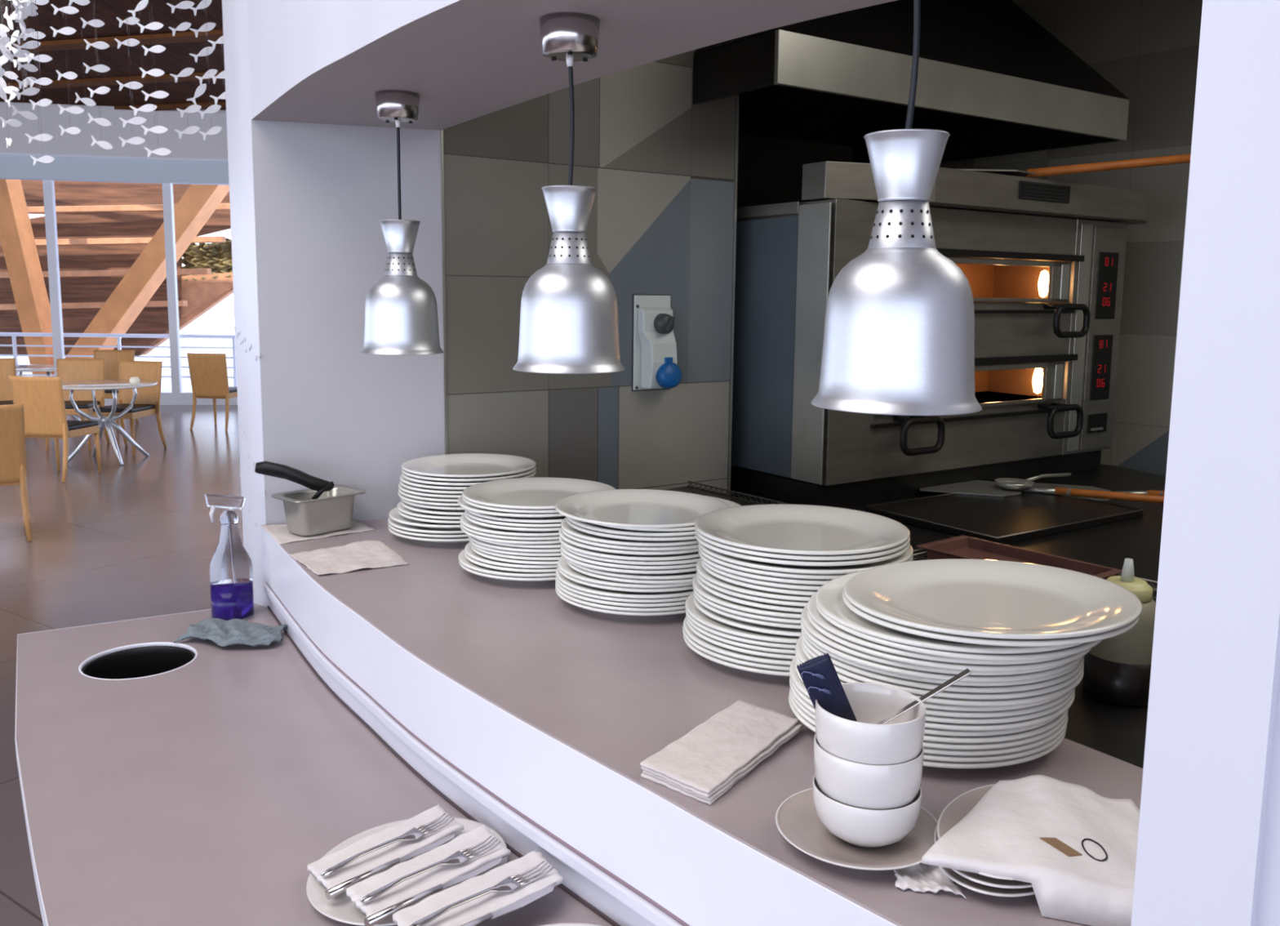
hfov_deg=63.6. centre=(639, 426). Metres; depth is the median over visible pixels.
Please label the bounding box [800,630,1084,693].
dinner plate
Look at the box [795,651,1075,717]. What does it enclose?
dinner plate
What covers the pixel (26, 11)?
fish
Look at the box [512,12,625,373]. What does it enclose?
heat lamp
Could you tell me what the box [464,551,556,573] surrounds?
dinner plate
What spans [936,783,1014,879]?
oval plate
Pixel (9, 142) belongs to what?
fish
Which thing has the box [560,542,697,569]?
dinner plate
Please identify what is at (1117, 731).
countertop
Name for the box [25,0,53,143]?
fish
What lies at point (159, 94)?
fish
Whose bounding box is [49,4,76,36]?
fish
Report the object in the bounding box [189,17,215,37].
fish
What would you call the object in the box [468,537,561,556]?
dinner plate
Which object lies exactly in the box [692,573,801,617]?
dinner plate
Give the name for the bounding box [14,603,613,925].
countertop
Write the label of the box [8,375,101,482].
dining chair
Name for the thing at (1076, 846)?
cloth napkin
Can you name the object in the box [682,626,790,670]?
dinner plate
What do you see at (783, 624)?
dinner plate
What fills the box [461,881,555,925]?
table knife
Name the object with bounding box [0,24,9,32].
fish
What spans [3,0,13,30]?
fish
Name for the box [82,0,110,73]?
fish
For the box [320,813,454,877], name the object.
fork
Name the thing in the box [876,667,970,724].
teaspoon
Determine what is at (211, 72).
fish
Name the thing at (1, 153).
trim
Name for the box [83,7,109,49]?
fish
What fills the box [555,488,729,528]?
dinner plate
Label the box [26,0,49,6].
fish
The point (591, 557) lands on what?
dinner plate
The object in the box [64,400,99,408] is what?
seat cushion
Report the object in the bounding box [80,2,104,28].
fish
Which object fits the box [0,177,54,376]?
window
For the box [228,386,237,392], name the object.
seat cushion
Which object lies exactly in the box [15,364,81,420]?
dining table
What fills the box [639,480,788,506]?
wire rack
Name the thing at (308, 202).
wall
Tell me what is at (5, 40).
fish
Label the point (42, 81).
fish
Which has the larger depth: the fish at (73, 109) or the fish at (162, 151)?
the fish at (73, 109)
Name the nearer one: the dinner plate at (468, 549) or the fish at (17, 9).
the dinner plate at (468, 549)
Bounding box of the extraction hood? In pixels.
[693,0,1129,163]
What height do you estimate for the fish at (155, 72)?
1.648 m
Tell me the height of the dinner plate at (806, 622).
0.022 m
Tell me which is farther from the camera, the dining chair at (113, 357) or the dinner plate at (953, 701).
the dining chair at (113, 357)
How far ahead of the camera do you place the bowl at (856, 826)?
0.99 m
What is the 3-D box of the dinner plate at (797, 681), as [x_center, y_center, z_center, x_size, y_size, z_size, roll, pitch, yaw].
[0.362,0.328,1.315,0.340,0.022,0.340,-3,8,-29]
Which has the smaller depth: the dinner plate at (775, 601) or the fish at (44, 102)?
the dinner plate at (775, 601)
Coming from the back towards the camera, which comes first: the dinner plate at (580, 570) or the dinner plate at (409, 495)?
the dinner plate at (409, 495)
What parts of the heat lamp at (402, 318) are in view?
cord, lamp shade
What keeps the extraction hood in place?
attached to the ceiling
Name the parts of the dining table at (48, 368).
leg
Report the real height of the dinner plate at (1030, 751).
0.022 m
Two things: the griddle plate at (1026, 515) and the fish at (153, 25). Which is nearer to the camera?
the griddle plate at (1026, 515)
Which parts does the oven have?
panel, handle, door, door, chamber bulb, chamber bulb, name plate, hinge plate, handle, hinge plate, handle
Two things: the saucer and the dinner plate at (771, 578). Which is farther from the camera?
the dinner plate at (771, 578)
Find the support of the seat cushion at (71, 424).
on the dining chair at (42, 399)
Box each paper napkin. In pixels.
[260,520,374,544]
[288,539,408,574]
[640,699,799,793]
[640,722,803,798]
[640,768,753,804]
[642,726,803,801]
[893,862,967,898]
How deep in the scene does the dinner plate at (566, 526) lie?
1.70 m
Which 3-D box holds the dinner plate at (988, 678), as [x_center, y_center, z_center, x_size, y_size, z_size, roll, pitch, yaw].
[0.373,0.262,1.292,0.340,0.022,0.340,3,8,15]
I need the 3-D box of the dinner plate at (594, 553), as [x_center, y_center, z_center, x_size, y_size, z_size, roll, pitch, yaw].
[0.011,0.204,1.831,0.310,0.022,0.310,1,7,2]
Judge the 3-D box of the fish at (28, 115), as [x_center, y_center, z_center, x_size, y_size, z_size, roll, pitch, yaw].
[-3.012,-2.322,4.967,0.004,1.633,0.118,7,10,39]
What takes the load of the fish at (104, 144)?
hanging from the ceiling
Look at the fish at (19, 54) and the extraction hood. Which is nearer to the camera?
the extraction hood
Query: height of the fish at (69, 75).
1.616 m
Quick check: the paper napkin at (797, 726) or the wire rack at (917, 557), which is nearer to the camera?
the paper napkin at (797, 726)
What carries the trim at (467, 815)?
attached to the wall at (311, 61)
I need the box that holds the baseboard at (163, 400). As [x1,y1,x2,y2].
[104,396,237,405]
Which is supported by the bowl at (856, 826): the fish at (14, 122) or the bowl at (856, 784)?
the bowl at (856, 784)
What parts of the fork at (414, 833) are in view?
handle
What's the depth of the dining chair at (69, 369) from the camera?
10.90 m
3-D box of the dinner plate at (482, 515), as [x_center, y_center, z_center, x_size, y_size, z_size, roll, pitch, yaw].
[-0.191,0.161,2.023,0.302,0.022,0.302,8,10,44]
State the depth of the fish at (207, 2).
5.63 m
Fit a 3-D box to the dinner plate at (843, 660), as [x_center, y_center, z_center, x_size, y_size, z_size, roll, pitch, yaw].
[0.374,0.269,1.301,0.340,0.022,0.340,-1,8,-14]
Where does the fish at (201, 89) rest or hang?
hanging from the ceiling
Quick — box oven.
[730,160,1149,506]
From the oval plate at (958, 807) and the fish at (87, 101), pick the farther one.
the fish at (87, 101)
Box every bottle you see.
[204,493,253,620]
[1081,558,1155,706]
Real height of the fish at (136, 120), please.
1.758 m
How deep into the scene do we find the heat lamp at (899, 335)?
0.93 m
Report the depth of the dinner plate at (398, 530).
2.19 m
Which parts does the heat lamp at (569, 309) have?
lamp shade, cord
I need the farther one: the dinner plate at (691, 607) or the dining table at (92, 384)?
the dining table at (92, 384)
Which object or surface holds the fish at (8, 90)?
hanging from the ceiling
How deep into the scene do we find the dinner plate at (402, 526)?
2.21 m
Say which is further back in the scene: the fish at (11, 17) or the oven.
the fish at (11, 17)
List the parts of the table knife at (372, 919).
handle, blade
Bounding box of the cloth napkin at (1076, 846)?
[921,774,1139,925]
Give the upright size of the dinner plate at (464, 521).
0.022 m
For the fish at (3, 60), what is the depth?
5.51 m
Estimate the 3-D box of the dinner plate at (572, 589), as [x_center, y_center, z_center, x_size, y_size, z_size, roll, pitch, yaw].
[0.005,0.273,1.837,0.310,0.022,0.310,-4,9,-34]
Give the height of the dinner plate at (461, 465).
0.022 m
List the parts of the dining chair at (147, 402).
leg, seat frame, leg, backrest, leg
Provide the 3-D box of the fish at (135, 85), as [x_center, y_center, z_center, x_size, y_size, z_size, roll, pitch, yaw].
[-2.294,-2.294,4.559,0.116,1.569,0.004,0,7,-7]
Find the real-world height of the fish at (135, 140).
1.834 m
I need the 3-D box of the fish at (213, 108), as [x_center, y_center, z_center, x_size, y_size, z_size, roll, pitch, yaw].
[-2.280,-2.406,5.380,0.135,1.556,0.004,1,7,0]
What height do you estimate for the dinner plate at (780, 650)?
0.022 m
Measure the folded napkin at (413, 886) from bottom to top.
0.010 m
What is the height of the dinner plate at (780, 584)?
0.022 m
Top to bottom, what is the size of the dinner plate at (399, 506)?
0.022 m
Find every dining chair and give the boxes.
[0,358,16,404]
[0,403,31,541]
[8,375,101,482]
[44,358,110,450]
[80,349,138,425]
[92,360,167,455]
[186,352,237,430]
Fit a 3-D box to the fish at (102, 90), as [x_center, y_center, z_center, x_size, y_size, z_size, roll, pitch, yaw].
[-2.973,-2.516,5.599,0.143,1.410,0.005,2,8,10]
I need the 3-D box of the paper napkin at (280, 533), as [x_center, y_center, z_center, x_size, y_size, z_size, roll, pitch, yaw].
[-0.727,0.231,2.339,0.218,0.004,0.197,-4,9,-30]
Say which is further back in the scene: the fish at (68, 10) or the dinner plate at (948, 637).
the fish at (68, 10)
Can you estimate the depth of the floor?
6.77 m
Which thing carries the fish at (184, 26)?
hanging from the ceiling
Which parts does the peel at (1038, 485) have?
blade, handle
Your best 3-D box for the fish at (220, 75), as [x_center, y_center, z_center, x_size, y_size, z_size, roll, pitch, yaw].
[-1.942,-2.342,4.711,0.119,1.504,0.004,-1,7,-10]
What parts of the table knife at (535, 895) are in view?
handle, blade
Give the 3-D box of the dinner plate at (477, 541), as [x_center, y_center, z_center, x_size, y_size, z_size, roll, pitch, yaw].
[-0.185,0.215,2.029,0.302,0.022,0.302,0,7,-3]
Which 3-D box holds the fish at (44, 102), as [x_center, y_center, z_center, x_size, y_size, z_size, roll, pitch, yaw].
[-2.517,-2.186,4.244,0.109,1.708,0.004,2,7,10]
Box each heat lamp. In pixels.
[360,89,444,355]
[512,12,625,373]
[810,0,982,415]
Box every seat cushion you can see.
[0,400,13,404]
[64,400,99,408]
[66,420,98,430]
[93,403,154,412]
[104,389,118,392]
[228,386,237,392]
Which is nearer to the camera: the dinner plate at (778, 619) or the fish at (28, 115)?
the dinner plate at (778, 619)
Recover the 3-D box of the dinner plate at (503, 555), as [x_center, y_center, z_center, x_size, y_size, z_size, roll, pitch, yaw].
[-0.180,0.230,2.032,0.302,0.022,0.302,7,10,43]
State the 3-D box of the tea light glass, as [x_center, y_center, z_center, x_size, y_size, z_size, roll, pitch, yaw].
[-4.776,-0.435,9.752,0.090,0.070,0.090,1,7,0]
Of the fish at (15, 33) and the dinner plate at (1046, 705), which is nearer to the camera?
the dinner plate at (1046, 705)
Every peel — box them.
[920,480,1164,503]
[959,153,1191,177]
[1031,482,1164,500]
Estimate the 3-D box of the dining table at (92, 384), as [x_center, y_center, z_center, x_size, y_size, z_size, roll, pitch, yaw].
[-5.120,-0.041,9.884,0.940,0.753,0.940,-3,8,-28]
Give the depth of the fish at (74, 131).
4.36 m
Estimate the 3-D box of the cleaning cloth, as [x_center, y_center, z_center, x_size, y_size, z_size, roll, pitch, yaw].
[-0.860,0.433,2.187,0.239,0.030,0.152,2,7,9]
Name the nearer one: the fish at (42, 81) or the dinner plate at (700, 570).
the dinner plate at (700, 570)
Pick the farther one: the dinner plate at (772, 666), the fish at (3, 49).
the fish at (3, 49)
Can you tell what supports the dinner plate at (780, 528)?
on the dinner plate at (768, 554)
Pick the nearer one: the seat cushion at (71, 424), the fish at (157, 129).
the fish at (157, 129)
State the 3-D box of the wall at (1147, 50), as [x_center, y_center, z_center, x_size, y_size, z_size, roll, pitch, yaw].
[2.255,-0.216,3.419,0.121,2.900,4.600,-5,9,-38]
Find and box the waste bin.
[82,645,194,679]
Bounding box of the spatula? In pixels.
[254,461,334,499]
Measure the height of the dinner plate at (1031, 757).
0.022 m
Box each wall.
[0,102,227,159]
[222,0,444,607]
[246,0,897,925]
[443,49,736,499]
[737,133,852,207]
[939,0,1202,476]
[1131,0,1279,925]
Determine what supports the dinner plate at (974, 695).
on the dinner plate at (978, 689)
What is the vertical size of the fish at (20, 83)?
1.422 m
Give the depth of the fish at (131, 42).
4.77 m
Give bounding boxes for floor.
[0,404,243,925]
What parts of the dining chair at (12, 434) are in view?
seat frame, backrest, leg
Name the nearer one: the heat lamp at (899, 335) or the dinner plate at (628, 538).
the heat lamp at (899, 335)
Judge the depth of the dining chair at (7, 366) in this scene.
10.83 m
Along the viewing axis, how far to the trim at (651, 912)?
1.38 m
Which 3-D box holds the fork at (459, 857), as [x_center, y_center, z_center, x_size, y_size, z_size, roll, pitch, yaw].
[-0.252,0.537,1.256,0.023,0.010,0.194,8,10,44]
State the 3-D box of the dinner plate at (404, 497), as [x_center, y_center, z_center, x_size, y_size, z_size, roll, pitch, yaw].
[-0.390,0.153,2.314,0.297,0.022,0.297,1,7,0]
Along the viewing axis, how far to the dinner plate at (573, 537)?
1.69 m
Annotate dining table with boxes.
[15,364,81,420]
[62,379,157,465]
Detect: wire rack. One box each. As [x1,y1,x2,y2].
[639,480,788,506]
[912,535,1157,599]
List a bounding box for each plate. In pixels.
[306,816,507,925]
[387,516,465,534]
[387,521,468,538]
[387,526,469,543]
[388,506,461,529]
[396,501,460,520]
[397,491,461,506]
[397,509,460,524]
[398,483,462,498]
[398,488,457,502]
[399,480,462,494]
[400,475,534,490]
[400,497,465,511]
[400,499,464,516]
[401,453,536,478]
[401,466,536,482]
[401,470,536,486]
[457,495,565,519]
[457,549,555,577]
[458,560,555,582]
[460,513,559,536]
[460,521,559,540]
[460,525,560,544]
[462,476,615,510]
[462,496,558,514]
[464,509,561,527]
[464,511,559,533]
[464,542,558,568]
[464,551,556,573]
[466,509,564,524]
[467,534,560,552]
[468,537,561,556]
[471,543,560,560]
[471,544,558,564]
[473,537,560,548]
[539,922,601,925]
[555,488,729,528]
[555,566,693,598]
[555,576,688,602]
[555,578,685,607]
[555,582,685,611]
[555,586,685,615]
[557,555,692,587]
[558,526,698,556]
[558,566,693,592]
[559,535,700,560]
[560,516,697,546]
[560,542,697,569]
[560,548,696,574]
[561,528,698,551]
[561,543,700,564]
[565,558,693,583]
[566,516,695,537]
[566,517,696,542]
[567,559,696,579]
[577,495,742,532]
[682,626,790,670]
[682,633,790,675]
[683,617,792,665]
[684,591,799,643]
[685,608,795,648]
[685,613,795,653]
[685,616,795,658]
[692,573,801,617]
[693,586,800,623]
[693,592,800,628]
[693,595,801,636]
[694,503,910,555]
[694,528,910,560]
[694,533,910,567]
[696,558,811,600]
[696,568,808,606]
[696,574,804,612]
[697,541,913,573]
[697,544,913,579]
[698,550,913,584]
[700,557,822,590]
[701,560,817,595]
[788,693,1066,768]
[789,656,1061,736]
[789,677,1068,749]
[789,686,1068,755]
[789,687,1066,762]
[790,676,1068,742]
[795,635,1066,711]
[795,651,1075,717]
[795,655,1075,724]
[795,662,1075,730]
[800,604,1071,675]
[800,617,1084,682]
[800,626,1083,686]
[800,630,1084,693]
[801,636,1084,699]
[801,642,1084,706]
[806,610,1092,671]
[807,591,1073,664]
[815,570,1081,653]
[815,600,1102,660]
[842,589,1140,646]
[844,558,1142,639]
[864,491,1144,543]
[933,824,1032,888]
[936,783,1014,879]
[938,866,1035,896]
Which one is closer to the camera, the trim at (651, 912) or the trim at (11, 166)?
the trim at (651, 912)
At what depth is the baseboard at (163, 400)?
14.72 m
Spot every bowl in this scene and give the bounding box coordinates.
[812,774,921,848]
[813,733,924,809]
[814,682,925,764]
[994,477,1034,490]
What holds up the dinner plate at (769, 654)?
on the dinner plate at (693, 636)
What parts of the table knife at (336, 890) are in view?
handle, blade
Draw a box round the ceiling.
[0,0,226,110]
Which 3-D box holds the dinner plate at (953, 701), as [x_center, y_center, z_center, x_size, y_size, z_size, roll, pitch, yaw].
[0.375,0.292,1.303,0.340,0.022,0.340,-6,10,-40]
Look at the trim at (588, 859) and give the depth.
1.33 m
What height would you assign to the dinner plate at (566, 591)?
0.022 m
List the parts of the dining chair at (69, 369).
leg, backrest, seat frame, leg, leg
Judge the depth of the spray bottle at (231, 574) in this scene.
2.29 m
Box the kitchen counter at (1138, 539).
[730,463,1165,602]
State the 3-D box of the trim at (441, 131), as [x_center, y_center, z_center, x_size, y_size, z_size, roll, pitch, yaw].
[-0.460,-0.468,2.409,0.006,1.600,0.004,-4,9,-34]
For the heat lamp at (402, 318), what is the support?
hanging from the wall at (311, 61)
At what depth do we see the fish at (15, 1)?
5.72 m
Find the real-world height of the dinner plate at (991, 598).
0.034 m
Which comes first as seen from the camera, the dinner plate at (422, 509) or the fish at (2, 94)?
the dinner plate at (422, 509)
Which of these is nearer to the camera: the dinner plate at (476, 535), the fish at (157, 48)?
the dinner plate at (476, 535)
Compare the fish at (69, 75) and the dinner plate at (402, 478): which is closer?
the dinner plate at (402, 478)
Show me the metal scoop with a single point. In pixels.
(1009, 483)
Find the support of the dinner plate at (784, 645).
on the dinner plate at (780, 650)
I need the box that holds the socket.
[631,293,681,391]
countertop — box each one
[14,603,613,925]
[912,551,1147,768]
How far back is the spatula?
2.27 m
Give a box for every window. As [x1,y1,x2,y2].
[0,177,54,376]
[42,179,172,396]
[161,182,236,396]
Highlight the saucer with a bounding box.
[775,787,937,870]
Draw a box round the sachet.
[796,652,857,721]
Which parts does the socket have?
rotary knob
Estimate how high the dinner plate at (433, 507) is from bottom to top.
0.022 m
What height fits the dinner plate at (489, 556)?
0.022 m
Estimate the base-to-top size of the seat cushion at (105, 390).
0.040 m
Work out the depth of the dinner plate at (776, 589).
1.44 m
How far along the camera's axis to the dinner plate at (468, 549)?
1.91 m
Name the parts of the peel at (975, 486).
blade, handle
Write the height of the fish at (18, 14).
1.173 m
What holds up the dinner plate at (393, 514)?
on the dinner plate at (402, 526)
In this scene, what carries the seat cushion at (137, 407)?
on the dining chair at (147, 402)
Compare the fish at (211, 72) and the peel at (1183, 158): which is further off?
the fish at (211, 72)
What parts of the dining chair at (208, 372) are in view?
leg, backrest, leg, seat frame, leg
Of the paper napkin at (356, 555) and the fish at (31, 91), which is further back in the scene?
the fish at (31, 91)
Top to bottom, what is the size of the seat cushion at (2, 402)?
0.040 m
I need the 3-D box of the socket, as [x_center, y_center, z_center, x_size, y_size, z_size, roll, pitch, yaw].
[0.023,-0.225,2.724,0.158,0.249,0.081,-4,9,-34]
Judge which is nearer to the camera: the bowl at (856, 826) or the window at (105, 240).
the bowl at (856, 826)
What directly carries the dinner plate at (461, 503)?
on the dinner plate at (482, 515)
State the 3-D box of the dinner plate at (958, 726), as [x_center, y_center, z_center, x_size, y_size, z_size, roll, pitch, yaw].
[0.368,0.321,1.312,0.340,0.022,0.340,-1,8,-12]
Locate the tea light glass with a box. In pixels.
[128,377,139,384]
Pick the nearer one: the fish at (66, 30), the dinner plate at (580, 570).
the dinner plate at (580, 570)
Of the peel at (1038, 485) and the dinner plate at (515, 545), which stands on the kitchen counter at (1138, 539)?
the peel at (1038, 485)
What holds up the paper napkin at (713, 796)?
on the paper napkin at (644, 775)
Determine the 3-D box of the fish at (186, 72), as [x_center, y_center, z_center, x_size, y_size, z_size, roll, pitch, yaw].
[-2.350,-2.467,5.230,0.131,1.399,0.004,1,7,2]
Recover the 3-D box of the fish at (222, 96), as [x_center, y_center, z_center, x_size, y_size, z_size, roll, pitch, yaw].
[-1.900,-2.275,4.621,0.117,1.615,0.004,0,7,-8]
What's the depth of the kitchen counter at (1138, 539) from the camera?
2.56 m
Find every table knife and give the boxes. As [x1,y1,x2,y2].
[324,831,456,899]
[364,855,502,925]
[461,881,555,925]
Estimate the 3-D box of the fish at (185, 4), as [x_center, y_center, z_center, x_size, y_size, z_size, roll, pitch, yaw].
[-2.304,-2.614,5.123,0.131,1.080,0.004,-1,8,-14]
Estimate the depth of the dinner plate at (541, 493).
2.07 m
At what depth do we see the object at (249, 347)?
2.52 m
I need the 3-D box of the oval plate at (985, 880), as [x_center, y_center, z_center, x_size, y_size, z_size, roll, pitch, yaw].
[0.360,0.402,1.003,0.138,0.015,0.205,6,9,35]
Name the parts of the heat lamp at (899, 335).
lamp shade, cord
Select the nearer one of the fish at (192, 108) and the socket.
the socket
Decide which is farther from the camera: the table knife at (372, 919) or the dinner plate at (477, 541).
the dinner plate at (477, 541)
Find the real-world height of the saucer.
0.018 m
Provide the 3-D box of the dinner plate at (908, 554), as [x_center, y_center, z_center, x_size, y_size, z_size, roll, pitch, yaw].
[0.249,0.187,1.571,0.331,0.022,0.331,6,9,35]
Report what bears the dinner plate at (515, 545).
on the dinner plate at (477, 541)
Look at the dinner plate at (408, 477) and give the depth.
2.19 m
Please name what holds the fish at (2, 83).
hanging from the ceiling
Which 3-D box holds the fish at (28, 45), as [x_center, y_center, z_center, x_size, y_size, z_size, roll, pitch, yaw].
[-3.128,-2.536,5.198,0.131,1.271,0.004,-5,9,-38]
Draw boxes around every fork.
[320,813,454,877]
[360,835,501,903]
[409,860,553,925]
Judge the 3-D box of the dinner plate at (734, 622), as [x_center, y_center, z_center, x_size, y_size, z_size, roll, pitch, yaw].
[0.243,0.276,1.583,0.322,0.022,0.322,1,7,5]
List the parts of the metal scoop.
handle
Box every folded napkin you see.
[306,804,463,888]
[346,823,511,916]
[392,848,564,925]
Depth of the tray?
2.02 m
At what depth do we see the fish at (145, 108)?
4.05 m
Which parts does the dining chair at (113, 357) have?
seat frame, backrest, leg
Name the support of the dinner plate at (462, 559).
on the dinner plate at (477, 572)
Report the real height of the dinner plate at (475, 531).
0.022 m
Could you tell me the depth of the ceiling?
10.95 m
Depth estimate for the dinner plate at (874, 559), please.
1.44 m
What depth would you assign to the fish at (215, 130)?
5.41 m
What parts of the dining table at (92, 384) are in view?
leg, arm, arm, leg, arm, leg, arm, leg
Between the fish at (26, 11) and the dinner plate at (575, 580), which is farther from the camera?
the fish at (26, 11)
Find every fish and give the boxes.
[0,0,22,127]
[0,6,11,60]
[0,8,12,147]
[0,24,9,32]
[0,25,7,37]
[0,30,9,45]
[0,55,8,65]
[0,68,4,77]
[0,77,6,88]
[0,86,6,100]
[1,5,19,93]
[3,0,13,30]
[3,9,17,79]
[4,3,30,61]
[4,5,18,58]
[4,9,17,107]
[4,11,21,19]
[6,1,19,50]
[8,0,23,11]
[9,0,27,17]
[10,0,35,44]
[11,3,38,16]
[11,3,39,99]
[11,10,38,119]
[12,22,40,50]
[13,0,34,67]
[14,4,26,32]
[14,4,31,27]
[14,7,36,88]
[15,0,37,10]
[15,1,38,71]
[19,0,28,90]
[21,5,45,40]
[23,0,52,63]
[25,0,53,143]
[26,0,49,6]
[27,9,53,87]
[29,4,52,109]
[30,8,54,165]
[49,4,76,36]
[50,0,79,14]
[55,6,77,80]
[57,13,84,114]
[58,4,81,135]
[68,0,90,6]
[75,9,96,106]
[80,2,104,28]
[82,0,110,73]
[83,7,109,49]
[87,8,111,126]
[87,53,111,97]
[90,0,113,149]
[114,24,139,48]
[115,2,142,90]
[115,3,139,27]
[118,4,146,127]
[118,8,145,146]
[127,0,148,18]
[129,1,157,115]
[136,0,163,33]
[139,10,164,78]
[141,0,168,101]
[141,0,168,135]
[142,4,165,55]
[144,2,171,157]
[166,0,194,13]
[168,6,191,36]
[169,14,194,83]
[174,14,199,138]
[176,10,201,117]
[186,7,206,104]
[189,2,214,62]
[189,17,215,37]
[190,0,212,15]
[195,0,221,119]
[195,3,217,84]
[198,0,222,140]
[208,0,223,49]
[208,13,225,84]
[209,13,226,104]
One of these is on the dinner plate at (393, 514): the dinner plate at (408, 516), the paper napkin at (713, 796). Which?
the dinner plate at (408, 516)
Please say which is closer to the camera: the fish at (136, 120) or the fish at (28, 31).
the fish at (136, 120)
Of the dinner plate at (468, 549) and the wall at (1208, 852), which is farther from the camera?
the dinner plate at (468, 549)
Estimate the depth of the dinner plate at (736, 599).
1.45 m
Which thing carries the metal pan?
on the paper napkin at (280, 533)
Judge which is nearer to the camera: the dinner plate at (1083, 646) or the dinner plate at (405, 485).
the dinner plate at (1083, 646)
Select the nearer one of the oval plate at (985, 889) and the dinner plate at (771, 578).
the oval plate at (985, 889)
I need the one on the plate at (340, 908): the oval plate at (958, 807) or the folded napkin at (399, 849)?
the folded napkin at (399, 849)
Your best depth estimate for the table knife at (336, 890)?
1.28 m
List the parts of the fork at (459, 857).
handle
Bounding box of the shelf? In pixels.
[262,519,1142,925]
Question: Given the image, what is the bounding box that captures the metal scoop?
[994,472,1071,490]
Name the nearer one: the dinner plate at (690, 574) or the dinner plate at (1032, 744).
the dinner plate at (1032, 744)
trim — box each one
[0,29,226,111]
[0,152,228,161]
[0,155,229,184]
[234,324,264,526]
[263,582,684,925]
[266,582,689,925]
[266,605,621,925]
[440,129,447,453]
[727,94,739,499]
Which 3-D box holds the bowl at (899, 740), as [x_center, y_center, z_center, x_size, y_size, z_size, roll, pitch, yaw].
[0.227,0.298,1.021,0.106,0.054,0.106,1,7,0]
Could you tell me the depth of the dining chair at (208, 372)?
12.12 m
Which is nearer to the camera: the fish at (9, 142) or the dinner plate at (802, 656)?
the dinner plate at (802, 656)
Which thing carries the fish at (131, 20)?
hanging from the ceiling
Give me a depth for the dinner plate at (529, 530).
1.89 m
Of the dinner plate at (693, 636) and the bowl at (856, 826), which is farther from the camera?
the dinner plate at (693, 636)
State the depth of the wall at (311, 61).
1.63 m
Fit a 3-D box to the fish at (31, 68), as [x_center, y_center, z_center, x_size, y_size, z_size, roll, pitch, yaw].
[-2.740,-2.332,4.534,0.004,1.497,0.115,3,8,18]
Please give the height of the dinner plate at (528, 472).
0.022 m
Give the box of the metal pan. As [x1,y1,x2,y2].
[271,484,365,535]
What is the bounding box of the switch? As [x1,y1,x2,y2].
[1087,413,1107,433]
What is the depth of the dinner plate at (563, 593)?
1.70 m
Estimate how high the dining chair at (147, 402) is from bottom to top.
0.904 m
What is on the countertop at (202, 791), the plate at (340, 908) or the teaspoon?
the plate at (340, 908)
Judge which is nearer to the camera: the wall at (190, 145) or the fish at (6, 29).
the fish at (6, 29)
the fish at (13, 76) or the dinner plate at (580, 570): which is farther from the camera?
the fish at (13, 76)
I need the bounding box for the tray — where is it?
[915,534,1122,579]
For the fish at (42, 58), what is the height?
1.497 m
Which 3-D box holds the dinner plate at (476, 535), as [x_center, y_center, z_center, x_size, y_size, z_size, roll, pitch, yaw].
[-0.200,0.200,2.027,0.302,0.022,0.302,8,10,43]
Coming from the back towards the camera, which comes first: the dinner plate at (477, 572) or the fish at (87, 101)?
the fish at (87, 101)
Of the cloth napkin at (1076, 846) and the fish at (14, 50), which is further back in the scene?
the fish at (14, 50)
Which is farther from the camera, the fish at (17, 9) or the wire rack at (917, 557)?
the fish at (17, 9)
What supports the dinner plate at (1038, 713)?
on the dinner plate at (958, 726)
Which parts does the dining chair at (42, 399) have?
backrest, leg, seat frame, leg, leg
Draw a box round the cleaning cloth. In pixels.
[173,617,287,646]
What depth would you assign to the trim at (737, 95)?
2.91 m
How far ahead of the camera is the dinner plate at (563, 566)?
1.71 m
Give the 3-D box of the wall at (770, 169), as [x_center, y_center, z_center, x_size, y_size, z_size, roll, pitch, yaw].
[0.399,-0.378,4.511,2.600,2.900,0.120,-4,9,-34]
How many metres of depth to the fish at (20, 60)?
5.78 m
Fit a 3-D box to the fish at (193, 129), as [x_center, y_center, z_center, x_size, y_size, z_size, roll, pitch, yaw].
[-2.430,-2.371,5.460,0.138,1.650,0.005,1,7,-1]
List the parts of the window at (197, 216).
frame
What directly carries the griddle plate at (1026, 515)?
on the kitchen counter at (1138, 539)

